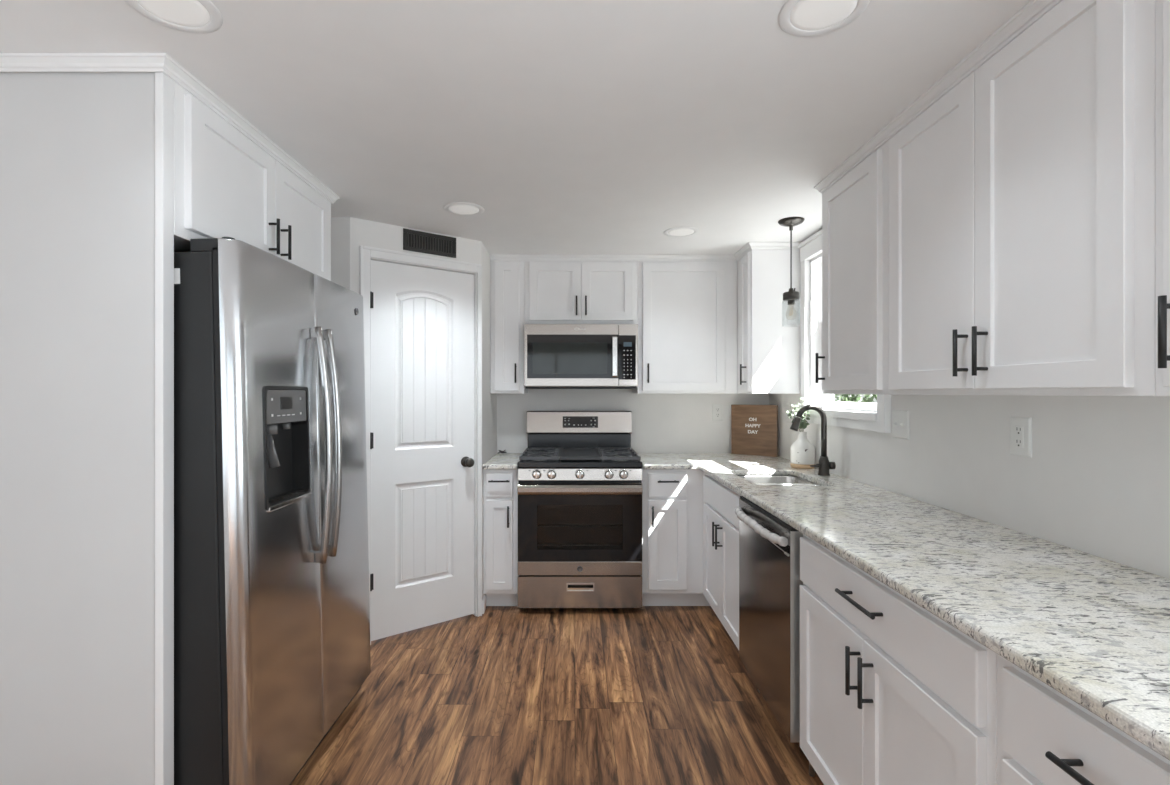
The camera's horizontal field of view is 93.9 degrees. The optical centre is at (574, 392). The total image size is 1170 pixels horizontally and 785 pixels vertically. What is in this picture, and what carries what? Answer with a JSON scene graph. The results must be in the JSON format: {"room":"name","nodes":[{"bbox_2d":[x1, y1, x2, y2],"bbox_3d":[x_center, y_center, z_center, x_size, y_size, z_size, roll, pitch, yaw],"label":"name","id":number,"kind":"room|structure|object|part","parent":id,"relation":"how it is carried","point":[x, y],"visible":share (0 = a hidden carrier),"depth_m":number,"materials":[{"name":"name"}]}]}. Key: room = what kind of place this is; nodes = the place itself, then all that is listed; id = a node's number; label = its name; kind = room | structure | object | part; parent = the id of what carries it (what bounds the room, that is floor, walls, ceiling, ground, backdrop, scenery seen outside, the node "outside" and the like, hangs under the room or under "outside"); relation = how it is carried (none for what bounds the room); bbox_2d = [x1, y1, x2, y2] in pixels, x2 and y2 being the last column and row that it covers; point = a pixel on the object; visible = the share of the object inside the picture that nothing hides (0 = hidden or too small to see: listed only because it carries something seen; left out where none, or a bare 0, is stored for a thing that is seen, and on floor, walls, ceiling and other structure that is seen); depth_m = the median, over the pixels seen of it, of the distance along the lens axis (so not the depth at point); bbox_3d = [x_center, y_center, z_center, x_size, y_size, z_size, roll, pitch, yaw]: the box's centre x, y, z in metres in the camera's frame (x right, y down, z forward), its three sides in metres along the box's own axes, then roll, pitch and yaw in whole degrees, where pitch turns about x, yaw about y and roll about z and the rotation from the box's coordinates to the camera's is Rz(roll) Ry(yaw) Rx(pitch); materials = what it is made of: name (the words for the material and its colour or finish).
{"room":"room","nodes":[
{"label":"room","id":0,"kind":"room"},
{"bbox_2d":[331,217,349,289],"bbox_3d":[-1.516,0.216,2.892,0.687,2.262,0.090,0,0,0],"label":"wall","id":1,"kind":"structure","parent":0,"point":[340,226],"depth_m":2.85,"materials":[{"name":"beige paint"}]},
{"bbox_2d":[350,217,480,615],"bbox_3d":[-0.897,0.216,3.112,0.760,2.262,0.090,0,0,-37],"label":"wall","id":2,"kind":"structure","parent":0,"point":[367,233],"depth_m":2.98,"materials":[{"name":"beige paint"}]},
{"bbox_2d":[360,246,481,644],"bbox_3d":[-0.860,0.287,3.099,0.709,2.117,0.152,0,0,-37],"label":"door","id":3,"kind":"structure","parent":2,"relation":"in","point":[420,322],"depth_m":3.09,"materials":[{"name":"white paint"}]},
{"bbox_3d":[-0.630,0.412,3.225,0.062,0.062,0.073,0,0,-37],"label":"knob","id":4,"kind":"part","parent":3,"relation":"part of","materials":[{"name":"brown metal"}]},
{"bbox_2d":[403,228,455,257],"bbox_3d":[-0.823,-0.847,3.107,0.314,0.118,0.009,0,0,-37],"label":"air vent","id":5,"kind":"object","parent":2,"relation":"in","point":[416,241],"visible":1,"depth_m":3.10,"materials":[{"name":"metal"}]},
{"bbox_2d":[481,242,496,598],"bbox_3d":[-0.617,0.216,3.638,0.100,2.262,0.664,0,0,0],"label":"wall","id":6,"kind":"structure","parent":0,"point":[489,401],"depth_m":3.50,"materials":[{"name":"beige paint"}]},
{"bbox_2d":[482,595,485,613],"bbox_3d":[-0.560,1.304,3.359,0.012,0.084,0.082,0,0,0],"label":"baseboard","id":7,"kind":"structure","parent":6,"relation":"attached to","point":[484,597],"depth_m":3.34,"materials":[{"name":"white paint"}]},
{"bbox_2d":[0,0,1030,254],"bbox_3d":[-0.205,-0.965,0.485,3.510,0.100,7.170,0,0,0],"label":"ceiling","id":8,"kind":"structure","parent":0,"point":[575,126],"depth_m":1.66,"materials":[{"name":"white paint"}]},
{"bbox_2d":[125,0,222,33],"bbox_3d":[-0.951,-0.912,1.290,0.200,0.004,0.200,0,0,0],"label":"recessed light","id":9,"kind":"object","parent":8,"relation":"in","point":[190,16],"visible":1,"depth_m":1.31,"materials":[{"name":"white paint"}]},
{"bbox_2d":[443,202,483,215],"bbox_3d":[-0.553,-0.912,2.722,0.200,0.004,0.200,0,0,0],"label":"recessed light","id":10,"kind":"object","parent":8,"relation":"in","point":[457,208],"visible":1,"depth_m":2.71,"materials":[{"name":"white paint"}]},
{"bbox_2d":[663,227,698,236],"bbox_3d":[0.604,-0.912,3.110,0.200,0.004,0.200,0,0,0],"label":"recessed light","id":11,"kind":"object","parent":8,"relation":"in","point":[676,231],"visible":1,"depth_m":3.09,"materials":[{"name":"white paint"}]},
{"bbox_2d":[778,217,804,325],"bbox_3d":[1.150,-0.634,2.905,0.132,0.562,0.132,0,0,0],"label":"pendant lamp","id":12,"kind":"object","parent":8,"relation":"hanging from","point":[791,296],"visible":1,"depth_m":2.89,"materials":[{"name":"brown metal"}]},
{"bbox_3d":[1.150,-0.702,2.905,0.008,0.322,0.008,0,0,0],"label":"cord","id":13,"kind":"part","parent":12,"relation":"part of","materials":[{"name":"black metal"}]},
{"bbox_2d":[788,300,794,304],"bbox_3d":[1.150,-0.479,2.905,0.036,0.024,0.036,0,0,0],"label":"socket","id":14,"kind":"object","parent":12,"relation":"attached to","point":[790,302],"depth_m":2.89,"materials":[{"name":"brown metal"}]},
{"bbox_2d":[778,0,869,36],"bbox_3d":[0.592,-0.912,1.303,0.200,0.004,0.200,0,0,0],"label":"recessed light","id":15,"kind":"object","parent":8,"relation":"in","point":[800,18],"visible":1,"depth_m":1.32,"materials":[{"name":"white paint"}]},
{"bbox_2d":[291,606,823,784],"bbox_3d":[-0.205,1.387,0.485,3.510,0.080,7.170,0,0,0],"label":"floor","id":16,"kind":"structure","parent":0,"point":[505,695],"depth_m":2.34,"materials":[{"name":"brown wood"}]},
{"bbox_2d":[0,72,173,784],"bbox_3d":[-1.494,0.231,1.519,0.727,2.231,0.042,0,0,0],"label":"end panel","id":17,"kind":"object","parent":16,"relation":"on","point":[87,158],"visible":1,"depth_m":1.50,"materials":[{"name":"white paint"}]},
{"bbox_2d":[174,237,370,784],"bbox_3d":[-1.351,0.452,2.007,0.966,1.788,0.935,-1,0,0],"label":"refrigerator","id":18,"kind":"object","parent":16,"relation":"on","point":[272,610],"visible":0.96,"depth_m":1.64,"materials":[{"name":"metal"}]},
{"bbox_3d":[-0.962,0.414,1.771,0.058,1.698,0.462,-1,0,0],"label":"door","id":19,"kind":"part","parent":18,"relation":"part of","materials":[{"name":"silver metal"}]},
{"bbox_3d":[-0.966,0.117,1.735,0.040,0.033,0.040,-1,0,0],"label":"dispenser spout","id":20,"kind":"part","parent":18,"relation":"part of","materials":[{"name":"grey plastic"}]},
{"bbox_3d":[-0.970,0.112,1.835,0.024,0.021,0.023,-1,0,0],"label":"dispenser spout","id":21,"kind":"part","parent":18,"relation":"part of","materials":[{"name":"grey plastic"}]},
{"bbox_3d":[-0.963,0.045,1.788,0.044,0.109,0.250,-1,0,0],"label":"dispenser panel","id":22,"kind":"part","parent":18,"relation":"part of","materials":[{"name":"grey plastic"}]},
{"bbox_3d":[-0.906,0.188,1.964,0.064,0.851,0.022,-1,0,0],"label":"handle","id":23,"kind":"part","parent":18,"relation":"part of","materials":[{"name":"silver metal"}]},
{"bbox_3d":[-0.906,0.188,2.045,0.064,0.851,0.022,-1,0,0],"label":"handle","id":24,"kind":"part","parent":18,"relation":"part of","materials":[{"name":"silver metal"}]},
{"bbox_3d":[-0.962,0.414,2.241,0.056,1.698,0.468,-1,0,0],"label":"door","id":25,"kind":"part","parent":18,"relation":"part of","materials":[{"name":"silver metal"}]},
{"bbox_2d":[483,468,517,605],"bbox_3d":[-0.458,0.908,3.634,0.214,0.876,0.666,0,0,0],"label":"base cabinet","id":26,"kind":"object","parent":16,"relation":"on","point":[500,496],"visible":0.87,"depth_m":3.35,"materials":[{"name":"white paint"}]},
{"bbox_3d":[-0.463,0.568,3.350,0.162,0.147,0.020,0,0,0],"label":"drawer","id":27,"kind":"part","parent":26,"relation":"part of","materials":[{"name":"white paint"}]},
{"bbox_3d":[-0.463,0.934,3.350,0.162,0.550,0.020,0,0,0],"label":"door","id":28,"kind":"part","parent":26,"relation":"part of","materials":[{"name":"white paint"}]},
{"bbox_2d":[482,453,521,468],"bbox_3d":[-0.459,0.454,3.647,0.214,0.030,0.644,0,0,0],"label":"countertop","id":29,"kind":"structure","parent":26,"relation":"on","point":[500,460],"depth_m":3.47,"materials":[{"name":"stone"}]},
{"bbox_3d":[-0.406,0.754,3.321,0.011,0.128,0.038,0,0,0],"label":"handle","id":30,"kind":"part","parent":26,"relation":"part of","materials":[{"name":"black metal"}]},
{"bbox_2d":[517,411,642,608],"bbox_3d":[0.030,0.740,3.608,0.757,1.215,0.693,0,0,0],"label":"gas range","id":31,"kind":"object","parent":16,"relation":"on","point":[580,487],"visible":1,"depth_m":3.31,"materials":[{"name":"silver metal"}]},
{"bbox_3d":[-0.231,0.494,3.282,0.058,0.058,0.040,0,0,0],"label":"knob","id":32,"kind":"part","parent":31,"relation":"part of","materials":[{"name":"metal"}]},
{"bbox_3d":[-0.141,0.494,3.282,0.058,0.058,0.040,0,0,0],"label":"knob","id":33,"kind":"part","parent":31,"relation":"part of","materials":[{"name":"metal"}]},
{"bbox_3d":[0.030,0.830,3.337,0.755,0.559,0.054,0,0,0],"label":"oven door","id":34,"kind":"part","parent":31,"relation":"part of","materials":[{"name":"silver metal"}]},
{"bbox_3d":[0.030,0.584,3.291,0.751,0.068,0.037,0,0,0],"label":"handle","id":35,"kind":"part","parent":31,"relation":"part of","materials":[{"name":"silver metal"}]},
{"bbox_3d":[0.030,0.823,3.334,0.755,0.406,0.047,0,0,0],"label":"door glass","id":36,"kind":"part","parent":31,"relation":"part of","materials":[{"name":"black glass"}]},
{"bbox_3d":[0.030,0.494,3.282,0.058,0.058,0.040,0,0,0],"label":"knob","id":37,"kind":"part","parent":31,"relation":"part of","materials":[{"name":"metal"}]},
{"bbox_3d":[0.030,1.212,3.337,0.755,0.189,0.054,0,0,0],"label":"drawer","id":38,"kind":"part","parent":31,"relation":"part of","materials":[{"name":"silver metal"}]},
{"bbox_2d":[517,448,642,467],"bbox_3d":[0.030,0.421,3.591,0.757,0.070,0.578,0,0,0],"label":"cooktop","id":39,"kind":"object","parent":31,"relation":"in","point":[531,457],"depth_m":3.33,"materials":[{"name":"metal"}]},
{"bbox_3d":[0.030,0.495,3.332,0.755,0.074,0.064,0,0,0],"label":"control panel","id":40,"kind":"part","parent":31,"relation":"part of","materials":[{"name":"silver metal"}]},
{"bbox_3d":[0.033,1.181,3.318,0.168,0.051,0.023,0,0,0],"label":"finger pull","id":41,"kind":"part","parent":31,"relation":"part of","materials":[{"name":"metal"}]},
{"bbox_3d":[0.205,0.494,3.282,0.058,0.058,0.040,0,0,0],"label":"knob","id":42,"kind":"part","parent":31,"relation":"part of","materials":[{"name":"metal"}]},
{"bbox_3d":[0.294,0.494,3.282,0.058,0.058,0.040,0,0,0],"label":"knob","id":43,"kind":"part","parent":31,"relation":"part of","materials":[{"name":"metal"}]},
{"bbox_2d":[642,469,709,605],"bbox_3d":[0.909,0.908,3.635,0.995,0.876,0.664,0,0,0],"label":"base cabinet","id":44,"kind":"object","parent":16,"relation":"on","point":[672,499],"visible":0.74,"depth_m":3.35,"materials":[{"name":"white paint"}]},
{"bbox_3d":[0.473,0.755,3.322,0.011,0.128,0.038,0,0,0],"label":"handle","id":45,"kind":"part","parent":44,"relation":"part of","materials":[{"name":"black metal"}]},
{"bbox_3d":[0.567,0.568,3.352,0.238,0.147,0.020,0,0,0],"label":"drawer","id":46,"kind":"part","parent":44,"relation":"part of","materials":[{"name":"white paint"}]},
{"bbox_3d":[0.567,0.934,3.352,0.238,0.550,0.020,0,0,0],"label":"door","id":47,"kind":"part","parent":44,"relation":"part of","materials":[{"name":"white paint"}]},
{"bbox_3d":[0.566,0.541,3.322,0.128,0.011,0.038,0,0,0],"label":"handle","id":48,"kind":"part","parent":44,"relation":"part of","materials":[{"name":"black metal"}]},
{"bbox_2d":[637,453,1169,760],"bbox_3d":[0.911,0.454,2.215,0.996,0.030,3.509,0,0,0],"label":"countertop","id":49,"kind":"structure","parent":44,"relation":"on","point":[1095,630],"depth_m":1.27,"materials":[{"name":"stone"}]},
{"bbox_2d":[731,405,777,456],"bbox_3d":[1.252,0.263,3.821,0.319,0.352,0.033,0,0,38],"label":"wooden sign","id":50,"kind":"object","parent":49,"relation":"on","point":[754,428],"visible":1,"depth_m":3.80,"materials":[{"name":"brown wood"}]},
{"bbox_2d":[737,475,820,485],"bbox_3d":[1.050,0.571,2.835,0.408,0.201,0.532,0,0,0],"label":"sink","id":51,"kind":"object","parent":49,"relation":"in","point":[767,480],"visible":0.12,"depth_m":3.08,"materials":[{"name":"silver metal"}]},
{"bbox_2d":[756,484,820,485],"bbox_3d":[1.050,0.571,2.693,0.408,0.201,0.248,0,0,0],"label":"basin","id":52,"kind":"object","parent":51,"relation":"in","point":[756,484],"depth_m":2.80,"materials":[{"name":"metal"}]},
{"bbox_2d":[790,431,814,468],"bbox_3d":[1.333,0.334,3.200,0.135,0.210,0.135,0,0,0],"label":"vase","id":53,"kind":"object","parent":49,"relation":"on","point":[802,452],"visible":0.98,"depth_m":3.15,"materials":[{"name":"white ceramic"}]},
{"bbox_2d":[787,397,809,431],"bbox_3d":[1.306,0.145,3.181,0.106,0.236,0.111,0,0,-22],"label":"bunch","id":54,"kind":"object","parent":53,"relation":"in","point":[803,425],"visible":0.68,"depth_m":3.18,"materials":[{"name":"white plant"}]},
{"bbox_2d":[790,404,835,475],"bbox_3d":[1.257,0.251,2.900,0.237,0.376,0.060,0,0,0],"label":"faucet","id":55,"kind":"object","parent":49,"relation":"on","point":[824,465],"visible":1,"depth_m":2.89,"materials":[{"name":"brown metal"}]},
{"bbox_2d":[703,472,814,649],"bbox_3d":[1.068,0.908,2.929,0.678,0.876,0.862,0,0,0],"label":"base cabinet","id":56,"kind":"object","parent":16,"relation":"on","point":[720,520],"visible":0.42,"depth_m":2.86,"materials":[{"name":"white paint"}]},
{"bbox_3d":[0.778,0.935,3.076,0.020,0.552,0.376,0,0,0],"label":"door","id":57,"kind":"part","parent":56,"relation":"part of","materials":[{"name":"white paint"}]},
{"bbox_3d":[0.749,0.753,2.905,0.038,0.128,0.011,0,0,0],"label":"handle","id":58,"kind":"part","parent":56,"relation":"part of","materials":[{"name":"black metal"}]},
{"bbox_3d":[0.749,0.753,2.845,0.038,0.128,0.011,0,0,0],"label":"handle","id":59,"kind":"part","parent":56,"relation":"part of","materials":[{"name":"black metal"}]},
{"bbox_3d":[0.778,0.568,2.892,0.020,0.147,0.744,0,0,0],"label":"drawer","id":60,"kind":"part","parent":56,"relation":"part of","materials":[{"name":"white paint"}]},
{"bbox_3d":[0.778,0.935,2.703,0.020,0.552,0.365,0,0,0],"label":"door","id":61,"kind":"part","parent":56,"relation":"part of","materials":[{"name":"white paint"}]},
{"bbox_2d":[735,496,814,776],"bbox_3d":[1.039,0.909,2.191,0.702,0.876,0.597,0,0,0],"label":"dishwasher","id":62,"kind":"object","parent":16,"relation":"on","point":[770,582],"visible":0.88,"depth_m":2.07,"materials":[{"name":"silver metal"}]},
{"bbox_3d":[0.772,0.848,2.192,0.049,0.733,0.596,0,0,0],"label":"door","id":63,"kind":"part","parent":62,"relation":"part of","materials":[{"name":"silver metal"}]},
{"bbox_2d":[800,534,996,784],"bbox_3d":[1.068,0.908,1.455,0.678,0.876,0.868,0,0,0],"label":"base cabinet","id":64,"kind":"object","parent":16,"relation":"on","point":[892,692],"visible":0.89,"depth_m":1.37,"materials":[{"name":"white paint"}]},
{"bbox_3d":[0.778,0.935,1.663,0.020,0.553,0.410,0,0,0],"label":"door","id":65,"kind":"part","parent":64,"relation":"part of","materials":[{"name":"white paint"}]},
{"bbox_3d":[0.749,0.750,1.472,0.038,0.128,0.011,0,0,0],"label":"handle","id":66,"kind":"part","parent":64,"relation":"part of","materials":[{"name":"black metal"}]},
{"bbox_3d":[0.749,0.555,1.440,0.038,0.011,0.186,0,0,0],"label":"handle","id":67,"kind":"part","parent":64,"relation":"part of","materials":[{"name":"black metal"}]},
{"bbox_3d":[0.749,0.750,1.409,0.038,0.128,0.011,0,0,0],"label":"handle","id":68,"kind":"part","parent":64,"relation":"part of","materials":[{"name":"black metal"}]},
{"bbox_3d":[0.778,0.935,1.249,0.020,0.553,0.410,0,0,0],"label":"door","id":69,"kind":"part","parent":64,"relation":"part of","materials":[{"name":"white paint"}]},
{"bbox_2d":[997,654,1169,784],"bbox_3d":[1.068,0.908,0.750,0.678,0.876,0.540,0,0,0],"label":"base cabinet","id":70,"kind":"object","parent":16,"relation":"on","point":[1044,737],"visible":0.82,"depth_m":0.87,"materials":[{"name":"white paint"}]},
{"bbox_3d":[0.778,0.935,0.864,0.020,0.553,0.238,0,0,0],"label":"door","id":71,"kind":"part","parent":70,"relation":"part of","materials":[{"name":"white paint"}]},
{"bbox_3d":[0.749,0.562,0.754,0.038,0.011,0.186,0,0,0],"label":"handle","id":72,"kind":"part","parent":70,"relation":"part of","materials":[{"name":"black metal"}]},
{"bbox_2d":[497,389,768,452],"bbox_3d":[0.442,0.216,4.020,2.217,2.262,0.100,0,0,0],"label":"wall","id":73,"kind":"structure","parent":0,"point":[661,423],"depth_m":3.97,"materials":[{"name":"beige paint"}]},
{"bbox_2d":[490,261,527,393],"bbox_3d":[-0.452,-0.439,3.777,0.226,0.892,0.380,0,0,0],"label":"upper cabinet","id":74,"kind":"object","parent":73,"relation":"attached to","point":[506,277],"visible":0.94,"depth_m":3.62,"materials":[{"name":"white paint"}]},
{"bbox_3d":[-0.453,-0.440,3.635,0.162,0.860,0.020,0,0,0],"label":"door","id":75,"kind":"part","parent":74,"relation":"part of","materials":[{"name":"white paint"}]},
{"bbox_2d":[524,261,636,323],"bbox_3d":[0.040,-0.669,3.777,0.754,0.432,0.380,0,0,0],"label":"upper cabinet","id":76,"kind":"object","parent":73,"relation":"attached to","point":[555,292],"visible":0.87,"depth_m":3.63,"materials":[{"name":"white paint"}]},
{"bbox_3d":[-0.132,-0.670,3.635,0.346,0.387,0.020,0,0,0],"label":"door","id":77,"kind":"part","parent":76,"relation":"part of","materials":[{"name":"white paint"}]},
{"bbox_2d":[524,324,637,388],"bbox_3d":[0.040,-0.238,3.753,0.748,0.424,0.426,0,0,0],"label":"microwave","id":78,"kind":"object","parent":76,"relation":"attached to","point":[556,356],"visible":1,"depth_m":3.58,"materials":[{"name":"silver metal"}]},
{"bbox_3d":[-0.014,-0.236,3.579,0.600,0.287,0.002,0,0,0],"label":"door glass","id":79,"kind":"part","parent":78,"relation":"part of","materials":[{"name":"black glass"}]},
{"bbox_3d":[0.259,-0.233,3.558,0.038,0.266,0.036,0,0,0],"label":"handle","id":80,"kind":"part","parent":78,"relation":"part of","materials":[{"name":"metal"}]},
{"bbox_3d":[0.350,-0.245,3.597,0.126,0.408,0.034,0,0,0],"label":"control panel","id":81,"kind":"part","parent":78,"relation":"part of","materials":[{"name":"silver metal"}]},
{"bbox_3d":[0.072,-0.573,3.606,0.011,0.128,0.038,0,0,0],"label":"handle","id":82,"kind":"part","parent":76,"relation":"part of","materials":[{"name":"black metal"}]},
{"bbox_3d":[0.215,-0.670,3.635,0.344,0.387,0.020,0,0,0],"label":"door","id":83,"kind":"part","parent":76,"relation":"part of","materials":[{"name":"white paint"}]},
{"bbox_2d":[632,261,736,393],"bbox_3d":[0.750,-0.439,3.777,0.666,0.892,0.380,0,0,0],"label":"upper cabinet","id":84,"kind":"object","parent":73,"relation":"attached to","point":[687,310],"visible":0.93,"depth_m":3.63,"materials":[{"name":"white paint"}]},
{"bbox_2d":[712,404,722,420],"bbox_3d":[1.036,0.144,3.965,0.080,0.124,0.008,0,0,0],"label":"wall outlet","id":85,"kind":"object","parent":73,"relation":"attached to","point":[717,409],"visible":1,"depth_m":3.96,"materials":[{"name":"white plastic"}]},
{"bbox_2d":[715,408,719,416],"bbox_3d":[1.036,0.144,3.963,0.033,0.068,0.002,0,0,0],"label":"receptacle","id":86,"kind":"object","parent":85,"relation":"attached to","point":[717,410],"depth_m":3.96,"materials":[{"name":"white plastic"}]},
{"bbox_2d":[490,242,800,260],"bbox_3d":[0.421,-0.896,3.481,1.973,0.037,0.326,0,0,0],"label":"trim","id":87,"kind":"structure","parent":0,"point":[749,246],"depth_m":3.62,"materials":[{"name":"white paint"}]},
{"bbox_2d":[769,253,1169,578],"bbox_3d":[1.480,0.216,0.485,0.140,2.262,6.970,0,0,0],"label":"wall","id":88,"kind":"structure","parent":0,"point":[1095,481],"depth_m":1.65,"materials":[{"name":"beige paint"}]},
{"bbox_2d":[737,249,800,393],"bbox_3d":[1.217,-0.439,3.657,0.381,0.892,0.620,0,0,0],"label":"upper cabinet","id":89,"kind":"object","parent":88,"relation":"attached to","point":[768,351],"visible":0.8,"depth_m":3.35,"materials":[{"name":"white paint"}]},
{"bbox_3d":[1.046,-0.112,3.398,0.038,0.128,0.011,0,0,0],"label":"handle","id":90,"kind":"part","parent":89,"relation":"part of","materials":[{"name":"black metal"}]},
{"bbox_3d":[1.075,-0.437,3.442,0.020,0.854,0.156,0,0,0],"label":"door","id":91,"kind":"part","parent":89,"relation":"part of","materials":[{"name":"white paint"}]},
{"bbox_2d":[786,404,791,422],"bbox_3d":[1.405,0.135,3.592,0.008,0.124,0.076,0,0,0],"label":"wall outlet","id":92,"kind":"object","parent":88,"relation":"attached to","point":[788,406],"visible":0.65,"depth_m":3.59,"materials":[{"name":"white plastic"}]},
{"bbox_2d":[798,229,890,432],"bbox_3d":[1.466,-0.360,2.885,0.208,1.085,0.906,0,0,0],"label":"window","id":93,"kind":"structure","parent":88,"relation":"in","point":[855,415],"depth_m":3.26,"materials":[{"name":"white paint"}]},
{"bbox_3d":[1.470,0.137,2.885,0.200,0.084,0.790,0,0,0],"label":"sill","id":94,"kind":"part","parent":93,"relation":"part of","materials":[{"name":"white paint"}]},
{"bbox_3d":[1.486,-0.162,2.885,0.032,0.511,0.750,0,0,0],"label":"sash","id":95,"kind":"part","parent":93,"relation":"part of","materials":[{"name":"white paint"}]},
{"bbox_2d":[815,140,889,394],"bbox_3d":[1.220,-0.439,2.151,0.374,0.892,0.501,0,0,0],"label":"upper cabinet","id":96,"kind":"object","parent":88,"relation":"attached to","point":[855,209],"visible":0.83,"depth_m":2.09,"materials":[{"name":"white paint"}]},
{"bbox_3d":[1.053,-0.105,2.345,0.038,0.128,0.011,0,0,0],"label":"handle","id":97,"kind":"part","parent":96,"relation":"part of","materials":[{"name":"black metal"}]},
{"bbox_2d":[892,410,908,439],"bbox_3d":[1.401,0.138,2.361,0.016,0.124,0.118,0,0,0],"label":"wall switch","id":98,"kind":"object","parent":88,"relation":"attached to","point":[900,418],"visible":1,"depth_m":2.35,"materials":[{"name":"white plastic"}]},
{"bbox_2d":[814,0,1061,193],"bbox_3d":[1.236,-0.896,1.466,0.344,0.037,1.931,0,0,0],"label":"trim","id":99,"kind":"structure","parent":88,"relation":"attached to","point":[1034,10],"depth_m":1.56,"materials":[{"name":"white paint"}]},
{"bbox_2d":[1010,416,1031,457],"bbox_3d":[1.405,0.139,1.725,0.008,0.124,0.082,0,0,0],"label":"wall outlet","id":100,"kind":"object","parent":88,"relation":"attached to","point":[1020,427],"visible":1,"depth_m":1.72,"materials":[{"name":"white plastic"}]},
{"bbox_2d":[1015,425,1022,447],"bbox_3d":[1.403,0.139,1.725,0.002,0.068,0.033,0,0,0],"label":"receptacle","id":101,"kind":"object","parent":100,"relation":"attached to","point":[1018,428],"depth_m":1.72,"materials":[{"name":"white plastic"}]},
{"bbox_2d":[889,0,1155,395],"bbox_3d":[1.220,-0.439,1.464,0.374,0.892,0.871,0,0,0],"label":"upper cabinet","id":102,"kind":"object","parent":88,"relation":"attached to","point":[1022,201],"visible":1,"depth_m":1.27,"materials":[{"name":"white paint"}]},
{"bbox_3d":[1.082,-0.437,1.667,0.020,0.854,0.397,0,0,0],"label":"door","id":103,"kind":"part","parent":102,"relation":"part of","materials":[{"name":"white paint"}]},
{"bbox_3d":[1.053,-0.108,1.493,0.038,0.128,0.011,0,0,0],"label":"handle","id":104,"kind":"part","parent":102,"relation":"part of","materials":[{"name":"black metal"}]},
{"bbox_3d":[1.053,-0.108,1.421,0.038,0.128,0.011,0,0,0],"label":"handle","id":105,"kind":"part","parent":102,"relation":"part of","materials":[{"name":"black metal"}]},
{"bbox_3d":[1.082,-0.437,1.266,0.020,0.854,0.400,0,0,0],"label":"door","id":106,"kind":"part","parent":102,"relation":"part of","materials":[{"name":"white paint"}]},
{"bbox_2d":[1156,0,1169,395],"bbox_3d":[1.220,-0.439,0.764,0.374,0.892,0.528,0,0,0],"label":"upper cabinet","id":107,"kind":"object","parent":88,"relation":"attached to","point":[1162,6],"visible":1,"depth_m":1.00,"materials":[{"name":"white paint"}]},
{"bbox_3d":[1.053,-0.107,0.966,0.038,0.128,0.011,0,0,0],"label":"handle","id":108,"kind":"part","parent":107,"relation":"part of","materials":[{"name":"black metal"}]},
{"bbox_3d":[1.082,-0.437,0.763,0.020,0.854,0.467,0,0,0],"label":"door","id":109,"kind":"part","parent":107,"relation":"part of","materials":[{"name":"white paint"}]},
{"label":"outside","id":110,"kind":"structure","parent":0,"visible":0},
{"bbox_3d":[7.785,1.507,5.000,12.430,0.080,22.000,0,0,0],"label":"ground","id":111,"kind":"structure","parent":110,"visible":0},
{"bbox_2d":[834,394,876,402],"bbox_3d":[3.546,0.602,6.542,1.042,1.745,1.532,0,0,0],"label":"shrub","id":112,"kind":"object","parent":111,"relation":"on","point":[846,398],"visible":0.07,"depth_m":6.55,"materials":[{"name":"green plant"}]},
{"bbox_2d":[834,394,876,402],"bbox_3d":[4.615,0.531,8.107,0.070,1.869,10.215,0,0,0],"label":"fence","id":113,"kind":"object","parent":111,"relation":"on","point":[862,396],"visible":0.02,"depth_m":8.73,"materials":[{"name":"white plastic"}]},
{"bbox_3d":[-1.910,0.216,-0.025,0.100,2.262,5.950,0,0,0],"label":"wall","id":114,"kind":"structure","parent":0,"visible":0},
{"bbox_2d":[174,81,330,280],"bbox_3d":[-1.464,-0.665,2.035,0.786,0.440,0.988,0,0,0],"label":"upper cabinet","id":115,"kind":"object","parent":114,"relation":"attached to","point":[226,185],"visible":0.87,"depth_m":1.81,"materials":[{"name":"white paint"}]},
{"bbox_2d":[0,53,339,203],"bbox_3d":[-1.480,-0.896,2.014,0.756,0.037,1.089,0,0,0],"label":"trim","id":116,"kind":"structure","parent":115,"relation":"attached to","point":[9,62],"depth_m":1.49,"materials":[{"name":"white paint"}]},
{"bbox_3d":[-1.120,-0.669,1.802,0.020,0.389,0.443,0,0,0],"label":"door","id":117,"kind":"part","parent":115,"relation":"part of","materials":[{"name":"white paint"}]},
{"bbox_3d":[-1.091,-0.566,1.982,0.038,0.128,0.011,0,0,0],"label":"handle","id":118,"kind":"part","parent":115,"relation":"part of","materials":[{"name":"black metal"}]},
{"bbox_3d":[-1.091,-0.566,2.062,0.038,0.128,0.011,0,0,0],"label":"handle","id":119,"kind":"part","parent":115,"relation":"part of","materials":[{"name":"black metal"}]},
{"bbox_3d":[-1.120,-0.669,2.248,0.020,0.389,0.444,0,0,0],"label":"door","id":120,"kind":"part","parent":115,"relation":"part of","materials":[{"name":"white paint"}]}
]}

